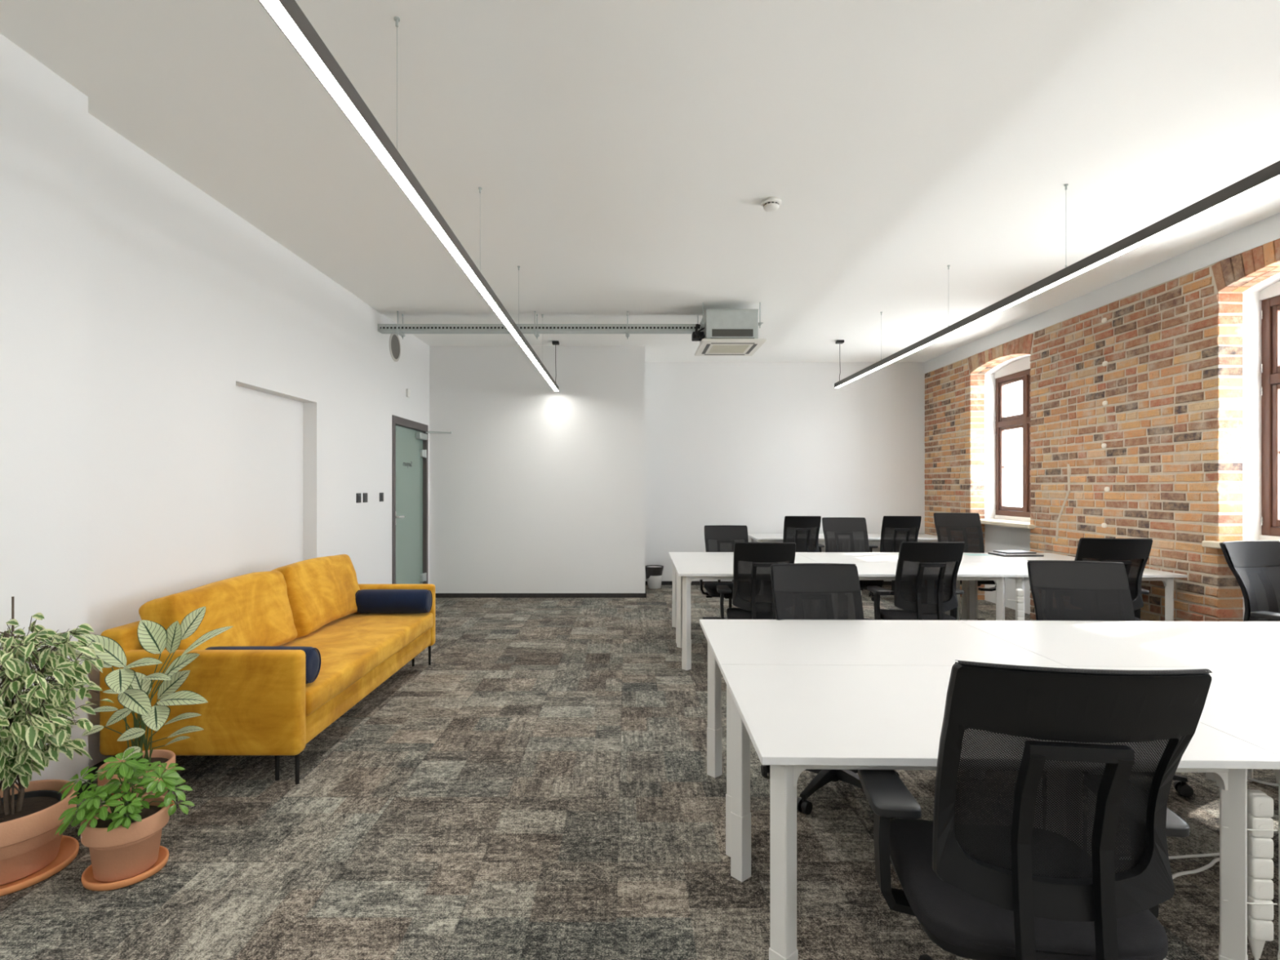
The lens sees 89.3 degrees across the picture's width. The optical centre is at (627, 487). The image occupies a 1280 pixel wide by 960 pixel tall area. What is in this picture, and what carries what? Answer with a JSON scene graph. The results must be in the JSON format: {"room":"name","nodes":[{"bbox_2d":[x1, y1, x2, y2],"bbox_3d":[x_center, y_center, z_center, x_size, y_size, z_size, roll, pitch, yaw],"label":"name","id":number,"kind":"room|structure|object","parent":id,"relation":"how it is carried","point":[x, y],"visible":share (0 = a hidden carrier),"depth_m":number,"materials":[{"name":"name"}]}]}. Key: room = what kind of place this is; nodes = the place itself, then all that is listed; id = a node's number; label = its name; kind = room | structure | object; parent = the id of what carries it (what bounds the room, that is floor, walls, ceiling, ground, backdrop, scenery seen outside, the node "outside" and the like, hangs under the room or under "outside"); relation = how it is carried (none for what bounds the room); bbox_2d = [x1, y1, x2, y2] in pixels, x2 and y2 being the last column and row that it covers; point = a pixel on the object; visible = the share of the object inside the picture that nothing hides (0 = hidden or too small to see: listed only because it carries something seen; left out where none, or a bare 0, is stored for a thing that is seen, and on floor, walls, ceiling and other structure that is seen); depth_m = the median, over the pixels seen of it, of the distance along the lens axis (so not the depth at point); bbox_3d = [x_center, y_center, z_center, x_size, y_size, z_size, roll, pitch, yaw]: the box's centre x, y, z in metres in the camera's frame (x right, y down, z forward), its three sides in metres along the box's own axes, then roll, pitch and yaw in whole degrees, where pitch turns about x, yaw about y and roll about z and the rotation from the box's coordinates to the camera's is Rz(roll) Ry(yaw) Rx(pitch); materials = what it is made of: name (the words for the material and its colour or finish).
{"room":"open-plan office","nodes":[
{"label":"open-plan office","id":0,"kind":"room"},
{"bbox_2d":[0,33,429,784],"bbox_3d":[-2.719,-0.193,2.050,0.563,3.145,12.100,0,0,0],"label":"wall","id":1,"kind":"structure","parent":0,"point":[188,402],"depth_m":3.45,"materials":[{"name":"white paint"}]},
{"bbox_2d":[76,755,115,798],"bbox_3d":[-2.530,1.353,2.044,0.210,0.055,12.088,0,0,0],"label":"baseboard","id":2,"kind":"structure","parent":1,"relation":"attached to","point":[98,765],"depth_m":3.05,"materials":[{"name":"carpet"}]},
{"bbox_2d":[355,493,360,502],"bbox_3d":[-2.492,0.100,6.020,0.014,0.090,0.090,0,0,1],"label":"wall switch","id":3,"kind":"object","parent":1,"relation":"attached to","point":[357,495],"visible":1,"depth_m":6.00,"materials":[{"name":"black plastic"}]},
{"bbox_2d":[363,493,367,502],"bbox_3d":[-2.490,0.100,6.165,0.014,0.090,0.090,0,0,1],"label":"wall switch","id":4,"kind":"object","parent":1,"relation":"attached to","point":[365,495],"visible":1,"depth_m":6.14,"materials":[{"name":"black plastic"}]},
{"bbox_2d":[379,492,383,501],"bbox_3d":[-2.484,0.100,6.560,0.014,0.090,0.090,0,0,1],"label":"wall switch","id":5,"kind":"object","parent":1,"relation":"attached to","point":[381,494],"visible":1,"depth_m":6.54,"materials":[{"name":"black plastic"}]},
{"bbox_2d":[389,333,400,361],"bbox_3d":[-2.481,-1.500,6.930,0.011,0.310,0.310,0,0,1],"label":"wall speaker","id":6,"kind":"object","parent":1,"relation":"attached to","point":[394,342],"visible":0.98,"depth_m":6.91,"materials":[{"name":"grey plastic"}]},
{"bbox_2d":[391,334,399,359],"bbox_3d":[-2.483,-1.500,6.930,0.005,0.262,0.262,0,0,1],"label":"speaker grille","id":7,"kind":"object","parent":6,"relation":"attached to","point":[395,342],"depth_m":6.94,"materials":[{"name":"grey"}]},
{"bbox_2d":[406,388,409,397],"bbox_3d":[-2.466,-1.060,7.300,0.030,0.090,0.060,0,0,1],"label":"wall sensor","id":8,"kind":"object","parent":1,"relation":"attached to","point":[407,389],"visible":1,"depth_m":7.28,"materials":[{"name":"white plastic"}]},
{"bbox_2d":[391,414,452,583],"bbox_3d":[-2.389,0.307,7.429,0.441,2.145,1.150,0,0,1],"label":"door","id":9,"kind":"structure","parent":1,"relation":"in","point":[409,437],"depth_m":7.45,"materials":[{"name":"green glass"}]},
{"bbox_2d":[355,294,705,314],"bbox_3d":[-0.890,-1.758,6.230,3.221,0.015,0.660,0,0,0],"label":"ceiling beam","id":10,"kind":"structure","parent":1,"relation":"attached to","point":[382,304],"depth_m":6.20,"materials":[{"name":"paint"}]},
{"bbox_2d":[0,585,1278,959],"bbox_3d":[0.900,1.440,2.650,8.000,0.120,13.700,0,0,0],"label":"floor","id":11,"kind":"structure","parent":0,"point":[540,788],"depth_m":2.57,"materials":[{"name":"carpet"}]},
{"bbox_2d":[0,596,113,896],"bbox_3d":[-2.194,0.885,2.284,0.610,0.990,0.552,0,0,34],"label":"potted plant","id":12,"kind":"object","parent":11,"relation":"on","point":[31,852],"visible":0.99,"depth_m":2.28,"materials":[{"name":"green plant"}]},
{"bbox_2d":[0,779,76,885],"bbox_3d":[-2.225,1.250,2.330,0.376,0.235,0.376,0,0,0],"label":"pot","id":13,"kind":"object","parent":12,"relation":"attached to","point":[31,852],"depth_m":2.30,"materials":[{"name":"ceramic"}]},
{"bbox_2d":[0,790,62,803],"bbox_3d":[-2.207,1.192,2.330,0.266,0.082,0.266,0,0,0],"label":"pot","id":14,"kind":"object","parent":13,"relation":"in","point":[38,796],"depth_m":2.44,"materials":[{"name":"black"}]},
{"bbox_2d":[54,747,195,890],"bbox_3d":[-1.789,1.160,2.299,0.356,0.441,0.353,0,0,21],"label":"plant","id":15,"kind":"object","parent":11,"relation":"on","point":[122,837],"visible":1,"depth_m":2.26,"materials":[{"name":"green plant"}]},
{"bbox_2d":[75,606,233,806],"bbox_3d":[-1.882,0.946,2.644,0.655,0.869,0.372,0,0,0],"label":"plant","id":16,"kind":"object","parent":11,"relation":"on","point":[153,637],"visible":0.57,"depth_m":2.60,"materials":[{"name":"green plant"}]},
{"bbox_2d":[99,554,435,784],"bbox_3d":[-1.959,0.933,4.025,0.936,0.894,2.140,0,0,0],"label":"sofa","id":17,"kind":"object","parent":11,"relation":"on","point":[260,703],"visible":0.86,"depth_m":3.23,"materials":[{"name":"yellow fabric"}]},
{"bbox_2d":[138,570,297,649],"bbox_3d":[-2.174,0.740,3.535,0.312,0.486,0.980,0,0,0],"label":"cushion","id":18,"kind":"object","parent":17,"relation":"on","point":[261,607],"depth_m":3.48,"materials":[{"name":"yellow fabric"}]},
{"bbox_2d":[204,646,320,684],"bbox_3d":[-1.798,0.868,3.160,0.533,0.180,0.186,0,0,0],"label":"bolster cushion","id":19,"kind":"object","parent":17,"relation":"on","point":[313,662],"visible":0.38,"depth_m":3.15,"materials":[{"name":"blue fabric"}]},
{"bbox_2d":[271,554,359,639],"bbox_3d":[-2.158,0.733,4.515,0.339,0.494,0.983,0,0,0],"label":"cushion","id":20,"kind":"object","parent":17,"relation":"on","point":[322,591],"depth_m":4.32,"materials":[{"name":"yellow fabric"}]},
{"bbox_2d":[278,612,433,715],"bbox_3d":[-1.915,1.018,4.025,0.848,0.136,1.956,0,0,0],"label":"seat cushion","id":21,"kind":"object","parent":17,"relation":"on","point":[352,646],"depth_m":3.98,"materials":[{"name":"yellow fabric"}]},
{"bbox_2d":[355,589,432,613],"bbox_3d":[-1.765,0.863,4.900,0.538,0.180,0.186,0,0,0],"label":"bolster cushion","id":22,"kind":"object","parent":17,"relation":"on","point":[367,601],"visible":0.95,"depth_m":4.82,"materials":[{"name":"blue fabric"}]},
{"bbox_2d":[644,564,663,588],"bbox_3d":[0.372,1.229,8.868,0.260,0.298,0.258,0,0,0],"label":"waste bin","id":23,"kind":"object","parent":11,"relation":"on","point":[653,572],"visible":1,"depth_m":8.79,"materials":[{"name":"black plastic"}]},
{"bbox_2d":[699,524,748,631],"bbox_3d":[1.004,0.884,6.294,0.646,0.992,0.672,0,0,0],"label":"office chair","id":24,"kind":"object","parent":11,"relation":"on","point":[717,538],"visible":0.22,"depth_m":6.53,"materials":[{"name":"black plastic"}]},
{"bbox_2d":[668,551,815,643],"bbox_3d":[1.031,1.014,6.054,1.249,0.733,0.810,0,0,1],"label":"office desk","id":25,"kind":"object","parent":11,"relation":"on","point":[674,556],"visible":0.29,"depth_m":6.07,"materials":[{"name":"white laminate"}]},
{"bbox_2d":[672,561,819,670],"bbox_3d":[1.015,1.014,5.242,1.249,0.733,0.810,0,0,1],"label":"office desk","id":26,"kind":"object","parent":11,"relation":"on","point":[686,571],"visible":0.49,"depth_m":4.91,"materials":[{"name":"white laminate"}]},
{"bbox_2d":[716,542,795,619],"bbox_3d":[0.997,0.886,4.916,0.647,0.987,0.651,0,0,3],"label":"office chair","id":27,"kind":"object","parent":11,"relation":"on","point":[752,593],"visible":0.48,"depth_m":4.71,"materials":[{"name":"black fabric"}]},
{"bbox_2d":[747,533,824,542],"bbox_3d":[2.269,1.014,8.618,1.249,0.733,0.810,0,0,1],"label":"office desk","id":28,"kind":"object","parent":11,"relation":"on","point":[761,538],"visible":0.23,"depth_m":8.39,"materials":[{"name":"white laminate"}]},
{"bbox_2d":[782,515,824,552],"bbox_3d":[2.136,0.864,8.140,0.648,1.032,0.660,0,0,2],"label":"office chair","id":29,"kind":"object","parent":11,"relation":"on","point":[804,531],"visible":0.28,"depth_m":7.91,"materials":[{"name":"black fabric"}]},
{"bbox_2d":[760,563,899,814],"bbox_3d":[0.949,0.884,3.001,0.644,0.992,0.638,0,0,-1],"label":"office chair","id":30,"kind":"object","parent":11,"relation":"on","point":[800,591],"visible":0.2,"depth_m":3.22,"materials":[{"name":"black plastic"}]},
{"bbox_2d":[822,517,883,619],"bbox_3d":[2.191,0.844,6.319,0.664,1.072,0.645,0,0,2],"label":"office chair","id":31,"kind":"object","parent":11,"relation":"on","point":[842,535],"visible":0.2,"depth_m":6.52,"materials":[{"name":"black fabric"}]},
{"bbox_2d":[795,552,950,615],"bbox_3d":[2.281,1.014,6.030,1.249,0.733,0.810,0,0,1],"label":"office desk","id":32,"kind":"object","parent":11,"relation":"on","point":[817,557],"visible":0.06,"depth_m":5.99,"materials":[{"name":"white laminate"}]},
{"bbox_2d":[699,619,1065,857],"bbox_3d":[0.971,1.014,2.759,1.249,0.733,0.810,0,0,1],"label":"office desk","id":33,"kind":"object","parent":11,"relation":"on","point":[730,642],"visible":0.54,"depth_m":2.71,"materials":[{"name":"white laminate"}]},
{"bbox_2d":[868,515,921,601],"bbox_3d":[3.266,0.859,7.912,0.646,1.042,0.646,0,0,4],"label":"office chair","id":34,"kind":"object","parent":11,"relation":"on","point":[895,530],"visible":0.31,"depth_m":7.69,"materials":[{"name":"black fabric"}]},
{"bbox_2d":[860,533,937,595],"bbox_3d":[3.519,1.014,8.604,1.249,0.733,0.810,0,0,1],"label":"office desk","id":35,"kind":"object","parent":11,"relation":"on","point":[872,537],"visible":0.16,"depth_m":8.26,"materials":[{"name":"white laminate"}]},
{"bbox_2d":[866,541,964,620],"bbox_3d":[2.138,0.879,4.790,0.652,1.002,0.658,0,0,1],"label":"office chair","id":36,"kind":"object","parent":11,"relation":"on","point":[926,572],"visible":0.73,"depth_m":4.58,"materials":[{"name":"black fabric"}]},
{"bbox_2d":[817,561,1023,620],"bbox_3d":[2.291,1.014,5.199,1.301,0.733,0.846,0,0,1],"label":"office desk","id":37,"kind":"object","parent":11,"relation":"on","point":[867,571],"depth_m":4.86,"materials":[{"name":"white laminate"}]},
{"bbox_2d":[1016,589,1023,596],"bbox_3d":[2.904,0.782,4.790,0.047,0.050,0.028,0,0,6],"label":"spine","id":38,"kind":"object","parent":37,"relation":"attached to","point":[1020,593],"depth_m":4.78,"materials":[{"name":"white plastic"}]},
{"bbox_2d":[1016,596,1023,603],"bbox_3d":[2.904,0.833,4.790,0.047,0.050,0.028,0,0,6],"label":"spine","id":39,"kind":"object","parent":37,"relation":"attached to","point":[1019,599],"depth_m":4.78,"materials":[{"name":"white plastic"}]},
{"bbox_2d":[1016,603,1023,610],"bbox_3d":[2.904,0.883,4.790,0.047,0.050,0.028,0,0,6],"label":"spine","id":40,"kind":"object","parent":37,"relation":"attached to","point":[1020,606],"depth_m":4.78,"materials":[{"name":"white plastic"}]},
{"bbox_2d":[1016,609,1023,617],"bbox_3d":[2.904,0.933,4.790,0.047,0.050,0.028,0,0,6],"label":"spine","id":41,"kind":"object","parent":37,"relation":"attached to","point":[1020,613],"depth_m":4.78,"materials":[{"name":"white plastic"}]},
{"bbox_2d":[1016,617,1023,620],"bbox_3d":[2.904,0.984,4.790,0.047,0.050,0.028,0,0,6],"label":"socket","id":42,"kind":"object","parent":37,"relation":"attached to","point":[1017,618],"depth_m":4.78,"materials":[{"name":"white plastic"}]},
{"bbox_2d":[933,512,995,620],"bbox_3d":[3.268,0.819,6.226,0.653,1.122,0.672,0,0,6],"label":"office chair","id":43,"kind":"object","parent":11,"relation":"on","point":[966,527],"visible":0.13,"depth_m":6.45,"materials":[{"name":"black plastic"}]},
{"bbox_2d":[720,664,1279,959],"bbox_3d":[0.964,1.014,1.947,1.266,0.733,0.810,0,0,1],"label":"office desk","id":44,"kind":"object","parent":11,"relation":"on","point":[796,719],"depth_m":1.62,"materials":[{"name":"white laminate"}]},
{"bbox_2d":[1247,793,1273,817],"bbox_3d":[1.562,0.785,1.600,0.047,0.050,0.028,0,0,8],"label":"spine","id":45,"kind":"object","parent":44,"relation":"attached to","point":[1259,805],"depth_m":1.59,"materials":[{"name":"white plastic"}]},
{"bbox_2d":[1247,815,1273,838],"bbox_3d":[1.562,0.836,1.600,0.047,0.050,0.028,0,0,8],"label":"spine","id":46,"kind":"object","parent":44,"relation":"attached to","point":[1260,826],"depth_m":1.59,"materials":[{"name":"white plastic"}]},
{"bbox_2d":[1247,835,1273,858],"bbox_3d":[1.562,0.886,1.600,0.047,0.050,0.028,0,0,8],"label":"spine","id":47,"kind":"object","parent":44,"relation":"attached to","point":[1258,846],"depth_m":1.59,"materials":[{"name":"white plastic"}]},
{"bbox_2d":[1247,856,1273,879],"bbox_3d":[1.562,0.936,1.600,0.047,0.050,0.028,0,0,8],"label":"spine","id":48,"kind":"object","parent":44,"relation":"attached to","point":[1258,867],"depth_m":1.59,"materials":[{"name":"white plastic"}]},
{"bbox_2d":[1247,875,1273,899],"bbox_3d":[1.562,0.987,1.600,0.047,0.050,0.028,0,0,8],"label":"spine","id":49,"kind":"object","parent":44,"relation":"attached to","point":[1259,887],"depth_m":1.59,"materials":[{"name":"white plastic"}]},
{"bbox_2d":[1247,896,1273,920],"bbox_3d":[1.562,1.038,1.600,0.047,0.050,0.028,0,0,8],"label":"spine","id":50,"kind":"object","parent":44,"relation":"attached to","point":[1260,908],"depth_m":1.59,"materials":[{"name":"white plastic"}]},
{"bbox_2d":[1247,916,1273,941],"bbox_3d":[1.562,1.088,1.600,0.047,0.050,0.028,0,0,8],"label":"spine","id":51,"kind":"object","parent":44,"relation":"attached to","point":[1259,928],"depth_m":1.59,"materials":[{"name":"white plastic"}]},
{"bbox_2d":[960,552,1075,620],"bbox_3d":[3.531,1.014,6.006,1.249,0.733,0.810,0,0,1],"label":"office desk","id":52,"kind":"object","parent":11,"relation":"on","point":[1047,556],"visible":0.15,"depth_m":5.79,"materials":[{"name":"white laminate"}]},
{"bbox_2d":[963,553,992,555],"bbox_3d":[3.350,0.646,6.210,0.220,0.001,0.160,0,0,0],"label":"paper sheet","id":53,"kind":"object","parent":52,"relation":"on","point":[970,554],"visible":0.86,"depth_m":6.20,"materials":[{"name":"white paper"}]},
{"bbox_2d":[987,551,1044,556],"bbox_3d":[3.690,0.636,6.160,0.380,0.021,0.260,0,0,-3],"label":"laptop","id":54,"kind":"object","parent":52,"relation":"on","point":[988,553],"visible":0.76,"depth_m":6.04,"materials":[{"name":"grey metal"}]},
{"bbox_2d":[993,550,1036,553],"bbox_3d":[3.700,0.618,6.190,0.300,0.014,0.200,0,0,-5],"label":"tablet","id":55,"kind":"object","parent":54,"relation":"on","point":[997,551],"visible":1,"depth_m":6.17,"materials":[{"name":"white paper"}]},
{"bbox_2d":[857,660,1212,959],"bbox_3d":[0.872,0.854,1.486,0.647,1.052,0.666,0,0,8],"label":"office chair","id":56,"kind":"object","parent":11,"relation":"on","point":[1046,837],"visible":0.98,"depth_m":1.27,"materials":[{"name":"black plastic"}]},
{"bbox_2d":[962,561,1187,621],"bbox_3d":[3.515,1.014,5.194,1.249,0.733,0.810,0,0,1],"label":"office desk","id":57,"kind":"object","parent":11,"relation":"on","point":[1020,569],"visible":0.34,"depth_m":4.86,"materials":[{"name":"white laminate"}]},
{"bbox_2d":[1026,560,1193,797],"bbox_3d":[2.219,0.879,3.018,0.666,1.002,0.701,0,0,13],"label":"office chair","id":58,"kind":"object","parent":11,"relation":"on","point":[1061,589],"visible":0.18,"depth_m":3.26,"materials":[{"name":"black fabric"}]},
{"bbox_2d":[1074,537,1152,621],"bbox_3d":[3.300,0.859,4.607,0.656,1.042,0.698,0,0,9],"label":"office chair","id":59,"kind":"object","parent":11,"relation":"on","point":[1134,553],"visible":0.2,"depth_m":4.32,"materials":[{"name":"black plastic"}]},
{"bbox_2d":[958,620,1279,781],"bbox_3d":[2.221,1.014,2.735,1.249,0.733,0.810,0,0,1],"label":"office desk","id":60,"kind":"object","parent":11,"relation":"on","point":[1082,643],"visible":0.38,"depth_m":2.69,"materials":[{"name":"white laminate"}]},
{"bbox_2d":[1067,666,1279,959],"bbox_3d":[2.205,1.014,1.923,1.249,0.733,0.810,0,0,1],"label":"office desk","id":61,"kind":"object","parent":11,"relation":"on","point":[1243,704],"visible":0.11,"depth_m":1.92,"materials":[{"name":"white laminate"}]},
{"bbox_2d":[1247,776,1278,786],"bbox_3d":[1.744,0.750,1.743,0.332,0.106,0.037,0,0,-15],"label":"power cable","id":62,"kind":"object","parent":61,"relation":"hanging from","point":[1248,778],"visible":0.27,"depth_m":1.71,"materials":[{"name":"grey plastic"}]},
{"bbox_2d":[1168,852,1219,858],"bbox_3d":[2.049,1.374,2.412,0.451,0.010,0.020,0,0,-5],"label":"power cable","id":63,"kind":"object","parent":11,"relation":"on","point":[1217,853],"visible":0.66,"depth_m":2.41,"materials":[{"name":"white plastic"}]},
{"bbox_2d":[1172,857,1219,879],"bbox_3d":[2.011,1.374,2.298,0.599,0.011,0.059,0,0,-23],"label":"power cable","id":64,"kind":"object","parent":11,"relation":"on","point":[1215,860],"visible":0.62,"depth_m":2.32,"materials":[{"name":"white plastic"}]},
{"bbox_2d":[1219,540,1279,621],"bbox_3d":[3.513,0.839,3.321,0.640,1.082,0.636,0,0,-14],"label":"office chair","id":65,"kind":"object","parent":11,"relation":"on","point":[1255,565],"visible":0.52,"depth_m":3.52,"materials":[{"name":"black plastic"}]},
{"bbox_2d":[1219,621,1279,782],"bbox_3d":[3.471,1.014,2.711,1.249,0.733,0.810,0,0,1],"label":"office desk","id":66,"kind":"object","parent":11,"relation":"on","point":[1271,627],"visible":0.1,"depth_m":3.03,"materials":[{"name":"white laminate"}]},
{"bbox_2d":[0,0,1279,362],"bbox_3d":[0.900,-1.840,2.650,8.000,0.150,13.700,0,0,0],"label":"ceiling","id":67,"kind":"structure","parent":0,"point":[611,147],"depth_m":3.27,"materials":[{"name":"paint"}]},
{"bbox_2d":[258,0,559,391],"bbox_3d":[-0.867,-1.472,2.370,0.080,0.587,11.200,0,0,0],"label":"pendant lamp","id":68,"kind":"object","parent":67,"relation":"hanging from","point":[286,15],"visible":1,"depth_m":2.22,"materials":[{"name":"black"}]},
{"bbox_2d":[377,311,702,338],"bbox_3d":[-0.856,-1.637,6.530,3.272,0.255,0.180,0,0,0],"label":"cable tray","id":69,"kind":"object","parent":67,"relation":"hanging from","point":[402,329],"visible":0.94,"depth_m":6.47,"materials":[{"name":"metal"}]},
{"bbox_2d":[691,302,766,355],"bbox_3d":[0.975,-1.565,6.440,0.670,0.401,0.680,0,0,0],"label":"air conditioner","id":70,"kind":"object","parent":67,"relation":"attached to","point":[725,332],"visible":0.99,"depth_m":6.15,"materials":[{"name":"metal"}]},
{"bbox_2d":[708,345,749,353],"bbox_3d":[1.008,-1.368,6.440,0.355,0.008,0.360,0,0,0],"label":"grille","id":71,"kind":"object","parent":70,"relation":"attached to","point":[712,348],"depth_m":6.43,"materials":[{"name":"beige plastic"}]},
{"bbox_2d":[711,328,753,336],"bbox_3d":[1.000,-1.465,6.146,0.390,0.070,0.009,0,0,0],"label":"vent","id":72,"kind":"object","parent":70,"relation":"attached to","point":[715,332],"depth_m":6.15,"materials":[{"name":"grey metal"}]},
{"bbox_2d":[761,196,781,212],"bbox_3d":[0.889,-1.737,4.000,0.120,0.056,0.120,0,0,0],"label":"smoke detector","id":73,"kind":"object","parent":67,"relation":"attached to","point":[771,204],"visible":1,"depth_m":3.96,"materials":[{"name":"white plastic"}]},
{"bbox_2d":[834,160,1279,387],"bbox_3d":[2.560,-1.490,2.330,0.080,0.551,11.200,0,0,0],"label":"pendant lamp","id":74,"kind":"object","parent":67,"relation":"hanging from","point":[1268,175],"visible":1,"depth_m":3.43,"materials":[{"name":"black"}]},
{"bbox_2d":[429,346,924,593],"bbox_3d":[0.950,-0.193,8.800,7.900,3.145,1.400,0,0,0],"label":"wall","id":75,"kind":"structure","parent":0,"point":[589,483],"depth_m":8.10,"materials":[{"name":"white paint"}]},
{"bbox_2d":[435,581,891,597],"bbox_3d":[0.860,1.353,8.614,6.660,0.055,1.052,0,0,0],"label":"baseboard","id":76,"kind":"structure","parent":75,"relation":"attached to","point":[663,583],"depth_m":8.09,"materials":[{"name":"plastic"}]},
{"bbox_2d":[924,212,1279,621],"bbox_3d":[4.465,-0.193,2.750,0.570,3.145,13.500,0,0,0],"label":"wall","id":77,"kind":"structure","parent":0,"point":[1146,398],"depth_m":5.30,"materials":[{"name":"orange brick"}]},
{"bbox_2d":[980,368,1035,528],"bbox_3d":[4.353,-0.448,7.330,0.435,1.756,1.320,0,0,0],"label":"window","id":78,"kind":"structure","parent":77,"relation":"in","point":[1022,420],"depth_m":7.48,"materials":[{"name":"brown wood"}]},
{"bbox_2d":[1201,295,1279,548],"bbox_3d":[4.353,-0.448,4.010,0.435,1.756,1.320,0,0,0],"label":"window","id":79,"kind":"structure","parent":77,"relation":"in","point":[1270,312],"depth_m":4.54,"materials":[{"name":"brown wood"}]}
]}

